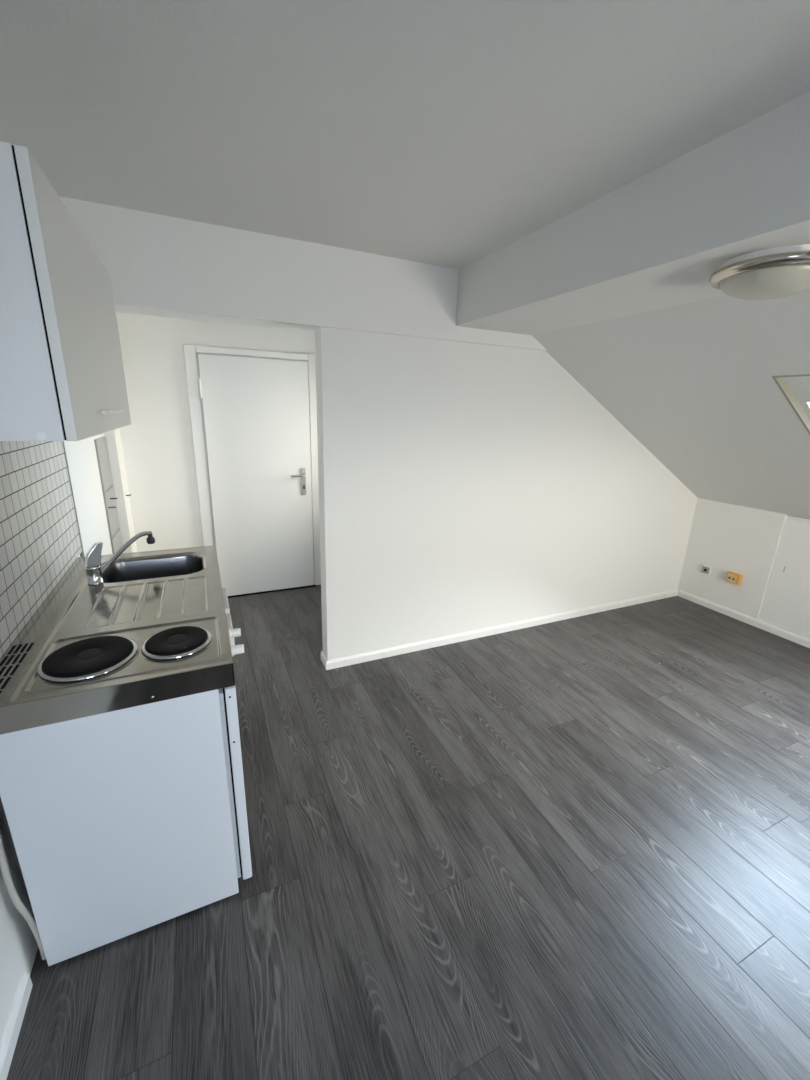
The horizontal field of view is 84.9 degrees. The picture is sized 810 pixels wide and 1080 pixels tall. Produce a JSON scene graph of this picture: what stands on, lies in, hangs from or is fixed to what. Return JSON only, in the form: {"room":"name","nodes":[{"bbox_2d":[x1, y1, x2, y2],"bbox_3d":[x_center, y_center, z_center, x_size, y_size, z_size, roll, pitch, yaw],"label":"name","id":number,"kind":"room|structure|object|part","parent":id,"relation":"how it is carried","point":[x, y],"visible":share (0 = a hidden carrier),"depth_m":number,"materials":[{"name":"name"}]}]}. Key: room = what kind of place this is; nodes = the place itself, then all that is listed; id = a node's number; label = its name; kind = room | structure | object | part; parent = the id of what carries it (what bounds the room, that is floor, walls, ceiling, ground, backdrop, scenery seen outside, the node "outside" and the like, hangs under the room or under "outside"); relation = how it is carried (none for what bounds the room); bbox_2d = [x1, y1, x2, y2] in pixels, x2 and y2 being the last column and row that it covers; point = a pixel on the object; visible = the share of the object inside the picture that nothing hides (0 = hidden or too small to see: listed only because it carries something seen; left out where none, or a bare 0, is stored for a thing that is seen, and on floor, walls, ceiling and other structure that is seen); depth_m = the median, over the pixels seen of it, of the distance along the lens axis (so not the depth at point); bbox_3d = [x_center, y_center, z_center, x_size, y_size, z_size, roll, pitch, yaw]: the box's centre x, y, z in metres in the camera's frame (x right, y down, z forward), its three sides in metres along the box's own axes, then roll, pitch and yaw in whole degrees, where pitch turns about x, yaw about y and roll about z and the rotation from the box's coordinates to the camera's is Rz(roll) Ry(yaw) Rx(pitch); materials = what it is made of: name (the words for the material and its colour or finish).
{"room":"studio apartment","nodes":[
{"label":"studio apartment","id":0,"kind":"room"},
{"bbox_2d":[0,433,112,1043],"bbox_3d":[-1.206,0.084,1.000,0.220,2.554,5.394,-6,18,-24],"label":"wall","id":1,"kind":"structure","parent":0,"point":[18,944],"depth_m":1.31,"materials":[{"name":"white paint"}]},
{"bbox_2d":[0,972,32,1079],"bbox_3d":[-0.550,1.599,0.151,0.014,0.062,2.565,-6,18,-24],"label":"baseboard","id":2,"kind":"structure","parent":1,"relation":"attached to","point":[15,1019],"depth_m":1.17,"materials":[{"name":"white paint"}]},
{"bbox_2d":[0,441,81,657],"bbox_3d":[-1.118,0.058,1.085,0.012,0.657,2.383,-6,18,-24],"label":"tile backsplash","id":3,"kind":"structure","parent":1,"relation":"attached to","point":[40,541],"depth_m":1.60,"materials":[{"name":"white tile"}]},
{"bbox_2d":[0,141,130,440],"bbox_3d":[-1.007,-0.551,1.167,0.366,0.505,0.897,-6,18,-24],"label":"upper cabinet","id":4,"kind":"object","parent":1,"relation":"attached to","point":[62,376],"visible":1,"depth_m":0.87,"materials":[{"name":"white laminate"}]},
{"bbox_3d":[-0.850,-0.374,1.288,0.016,0.010,0.345,-6,18,-24],"label":"handle","id":5,"kind":"part","parent":4,"relation":"part of","materials":[{"name":"white plastic"}]},
{"bbox_2d":[62,441,84,556],"bbox_3d":[-1.617,-0.049,2.188,0.016,2.020,0.007,-6,18,-24],"label":"trim","id":6,"kind":"structure","parent":1,"relation":"attached to","point":[82,552],"depth_m":2.15,"materials":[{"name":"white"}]},
{"bbox_2d":[94,436,123,553],"bbox_3d":[-2.001,-0.028,3.103,0.054,1.344,0.339,-6,18,-24],"label":"door","id":7,"kind":"structure","parent":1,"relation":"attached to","point":[102,454],"depth_m":2.97,"materials":[{"name":"white wood"}]},
{"bbox_3d":[-2.003,-0.511,2.954,0.006,0.328,0.335,-6,18,-24],"label":"panel","id":8,"kind":"part","parent":7,"relation":"part of","materials":[{"name":"grey laminate"}]},
{"bbox_3d":[-2.023,-0.025,3.093,0.005,1.344,0.339,-6,18,-24],"label":"cupboard frame","id":9,"kind":"part","parent":7,"relation":"part of","materials":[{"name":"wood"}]},
{"bbox_3d":[-2.013,-0.200,3.045,0.006,0.306,0.335,-6,18,-24],"label":"panel","id":10,"kind":"part","parent":7,"relation":"part of","materials":[{"name":"grey laminate"}]},
{"bbox_3d":[-2.028,0.282,3.185,0.006,0.682,0.335,-6,18,-24],"label":"panel","id":11,"kind":"part","parent":7,"relation":"part of","materials":[{"name":"grey laminate"}]},
{"bbox_2d":[103,428,136,552],"bbox_3d":[-2.102,-0.566,3.224,0.066,2.404,0.234,-6,18,-24],"label":"trim","id":12,"kind":"structure","parent":1,"relation":"attached to","point":[113,439],"depth_m":3.21,"materials":[{"name":"white paint"}]},
{"bbox_2d":[116,312,314,551],"bbox_3d":[-1.027,-0.769,3.893,2.600,2.524,0.150,-6,18,-24],"label":"wall","id":13,"kind":"structure","parent":0,"point":[157,444],"depth_m":3.40,"materials":[{"name":"white paint"}]},
{"bbox_2d":[183,344,320,595],"bbox_3d":[-1.203,-0.504,3.742,1.009,2.050,0.110,-6,18,-24],"label":"door","id":14,"kind":"structure","parent":13,"relation":"in","point":[259,412],"depth_m":3.70,"materials":[{"name":"white paint"}]},
{"bbox_3d":[-0.925,-0.557,3.829,0.128,0.021,0.060,-6,18,-24],"label":"handle lever","id":15,"kind":"part","parent":14,"relation":"part of","materials":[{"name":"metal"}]},
{"bbox_3d":[-0.891,-0.516,3.895,0.040,0.235,0.010,-6,18,-24],"label":"handle plate","id":16,"kind":"part","parent":14,"relation":"part of","materials":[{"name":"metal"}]},
{"bbox_2d":[227,585,315,597],"bbox_3d":[-1.248,0.467,4.058,0.861,0.006,0.060,-6,18,-24],"label":"trim","id":17,"kind":"structure","parent":13,"relation":"attached to","point":[309,585],"depth_m":4.04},
{"bbox_2d":[0,0,809,334],"bbox_3d":[0.061,-1.115,1.206,2.906,0.492,5.544,-6,18,-24],"label":"ceiling","id":18,"kind":"structure","parent":0,"point":[575,162],"depth_m":1.23,"materials":[{"name":"white paint"}]},
{"bbox_2d":[709,244,809,299],"bbox_3d":[1.176,-0.831,1.414,0.358,0.102,0.344,-6,18,-24],"label":"ceiling lamp","id":19,"kind":"object","parent":18,"relation":"attached to","point":[778,272],"visible":1,"depth_m":1.33,"materials":[{"name":"white plastic"}]},
{"bbox_3d":[1.169,-0.808,1.418,0.280,0.056,0.280,-6,18,-24],"label":"lamp shade","id":20,"kind":"part","parent":19,"relation":"part of","materials":[{"name":"white glass"}]},
{"bbox_3d":[1.171,-0.866,1.401,0.298,0.028,0.298,-6,18,-24],"label":"ceiling plate","id":21,"kind":"part","parent":19,"relation":"part of","materials":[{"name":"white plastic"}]},
{"bbox_2d":[6,585,809,1079],"bbox_3d":[0.975,1.043,2.330,4.653,0.001,5.394,-6,18,-24],"label":"floor","id":22,"kind":"structure","parent":0,"point":[577,848],"depth_m":1.62,"materials":[{"name":"grey laminate"}]},
{"bbox_2d":[0,613,251,965],"bbox_3d":[-0.887,0.783,1.530,0.624,0.835,0.504,-6,18,-24],"label":"base cabinet","id":23,"kind":"object","parent":22,"relation":"on","point":[121,823],"visible":0.8,"depth_m":1.29,"materials":[{"name":"white laminate"}]},
{"bbox_2d":[0,832,45,959],"bbox_3d":[-1.071,0.971,1.229,0.040,0.610,0.053,-11,21,-37],"label":"power cable","id":24,"kind":"object","parent":23,"relation":"attached to","point":[13,894],"visible":0.87,"depth_m":1.21,"materials":[{"name":"white plastic"}]},
{"bbox_3d":[-0.665,0.347,1.682,0.019,0.070,0.183,-6,18,-24],"label":"handle","id":25,"kind":"part","parent":23,"relation":"part of","materials":[{"name":"white plastic"}]},
{"bbox_3d":[-0.633,0.737,1.637,0.030,0.755,0.503,-6,18,-24],"label":"door","id":26,"kind":"part","parent":23,"relation":"part of","materials":[{"name":"white metal"}]},
{"bbox_2d":[222,588,229,613],"bbox_3d":[-1.133,0.614,2.084,0.594,0.835,0.719,-6,18,-24],"label":"base cabinet","id":27,"kind":"object","parent":22,"relation":"on","point":[227,610],"visible":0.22,"depth_m":1.86,"materials":[{"name":"white plastic"}]},
{"bbox_2d":[0,545,243,734],"bbox_3d":[-1.026,0.295,1.738,0.663,0.180,1.244,-6,18,-24],"label":"countertop","id":28,"kind":"structure","parent":27,"relation":"on","point":[156,629],"depth_m":1.38,"materials":[{"name":"silver metal"}]},
{"bbox_3d":[-0.926,0.339,1.301,0.220,0.014,0.220,-6,18,-24],"label":"hot plate","id":29,"kind":"part","parent":28,"relation":"part of","materials":[{"name":"black metal"}]},
{"bbox_3d":[-0.926,0.334,1.299,0.060,0.001,0.060,-6,18,-24],"label":"plate","id":30,"kind":"part","parent":28,"relation":"part of","materials":[{"name":"black metal"}]},
{"bbox_2d":[85,531,154,584],"bbox_3d":[-1.224,0.066,1.923,0.062,0.167,0.314,10,18,26],"label":"tap","id":31,"kind":"object","parent":28,"relation":"on","point":[94,572],"visible":1,"depth_m":1.81,"materials":[{"name":"silver metal"}]},
{"bbox_3d":[-1.272,0.059,1.811,0.072,0.094,0.047,-11,21,-38],"label":"lever","id":32,"kind":"part","parent":31,"relation":"part of","materials":[{"name":"silver metal"}]},
{"bbox_3d":[-1.222,0.051,1.938,0.022,0.137,0.256,9,18,22],"label":"spout","id":33,"kind":"part","parent":31,"relation":"part of","materials":[{"name":"silver metal"}]},
{"bbox_3d":[-0.719,0.317,1.398,0.176,0.014,0.176,-6,18,-24],"label":"hot plate","id":34,"kind":"part","parent":28,"relation":"part of","materials":[{"name":"black metal"}]},
{"bbox_3d":[-0.719,0.312,1.397,0.060,0.001,0.060,-6,18,-24],"label":"plate","id":35,"kind":"part","parent":28,"relation":"part of","materials":[{"name":"black metal"}]},
{"bbox_3d":[-0.597,0.325,1.544,0.036,0.038,0.038,-6,18,-24],"label":"knob","id":36,"kind":"part","parent":28,"relation":"part of","materials":[{"name":"white plastic"}]},
{"bbox_3d":[-0.548,0.357,1.440,0.036,0.038,0.038,-6,18,-24],"label":"knob","id":37,"kind":"part","parent":28,"relation":"part of","materials":[{"name":"white plastic"}]},
{"bbox_2d":[315,327,696,669],"bbox_3d":[1.058,-0.317,3.334,3.444,2.055,0.144,-6,18,-24],"label":"wall","id":38,"kind":"structure","parent":0,"point":[464,487],"depth_m":2.99,"materials":[{"name":"white paint"}]},
{"bbox_2d":[59,196,546,350],"bbox_3d":[-0.344,-1.336,2.388,2.727,0.393,0.206,-6,18,-24],"label":"beam","id":39,"kind":"structure","parent":38,"relation":"attached to","point":[157,265],"depth_m":2.14,"materials":[{"name":"white paint"}]},
{"bbox_2d":[320,651,326,668],"bbox_3d":[-0.532,0.792,2.919,0.014,0.062,0.144,-6,18,-24],"label":"baseboard","id":40,"kind":"structure","parent":38,"relation":"attached to","point":[323,657],"depth_m":2.91,"materials":[{"name":"white paint"}]},
{"bbox_2d":[532,289,809,519],"bbox_3d":[2.550,-0.392,1.770,2.151,1.288,4.082,-6,18,-24],"label":"ceiling","id":41,"kind":"structure","parent":0,"point":[693,383],"depth_m":2.54,"materials":[{"name":"white paint"}]},
{"bbox_2d":[772,374,809,434],"bbox_3d":[2.420,-0.476,2.045,1.164,0.732,0.811,-6,18,-24],"label":"window","id":42,"kind":"structure","parent":41,"relation":"attached to","point":[795,388],"depth_m":2.16,"materials":[{"name":"white paint"}]},
{"bbox_3d":[2.418,-0.473,2.045,1.099,0.646,0.788,-6,18,-24],"label":"sash","id":43,"kind":"part","parent":42,"relation":"part of","materials":[{"name":"white paint"}]},
{"bbox_2d":[678,498,809,638],"bbox_3d":[3.515,0.520,2.560,0.250,1.069,3.972,-6,18,-24],"label":"wall","id":44,"kind":"structure","parent":0,"point":[723,537],"depth_m":3.78,"materials":[{"name":"white paint"}]},
{"bbox_2d":[701,565,711,575],"bbox_3d":[2.709,0.272,3.988,0.016,0.080,0.080,-6,18,-24],"label":"socket","id":45,"kind":"object","parent":44,"relation":"attached to","point":[706,570],"visible":1,"depth_m":3.98,"materials":[{"name":"white plastic"}]},
{"bbox_2d":[725,571,742,584],"bbox_3d":[2.792,0.324,3.761,0.058,0.084,0.100,-6,18,-24],"label":"socket","id":46,"kind":"object","parent":44,"relation":"attached to","point":[735,578],"visible":1,"depth_m":3.74,"materials":[{"name":"orange plastic"}]},
{"bbox_2d":[677,590,809,647],"bbox_3d":[3.410,1.015,2.579,0.014,0.062,3.828,-6,18,-24],"label":"baseboard","id":47,"kind":"structure","parent":44,"relation":"attached to","point":[798,639],"depth_m":3.71,"materials":[{"name":"white paint"}]},
{"bbox_2d":[759,518,809,637],"bbox_3d":[3.164,0.384,3.072,0.022,0.855,1.080,-6,18,-24],"label":"access panel","id":48,"kind":"object","parent":44,"relation":"attached to","point":[786,603],"visible":1,"depth_m":3.42,"materials":[{"name":"white paint"}]}
]}

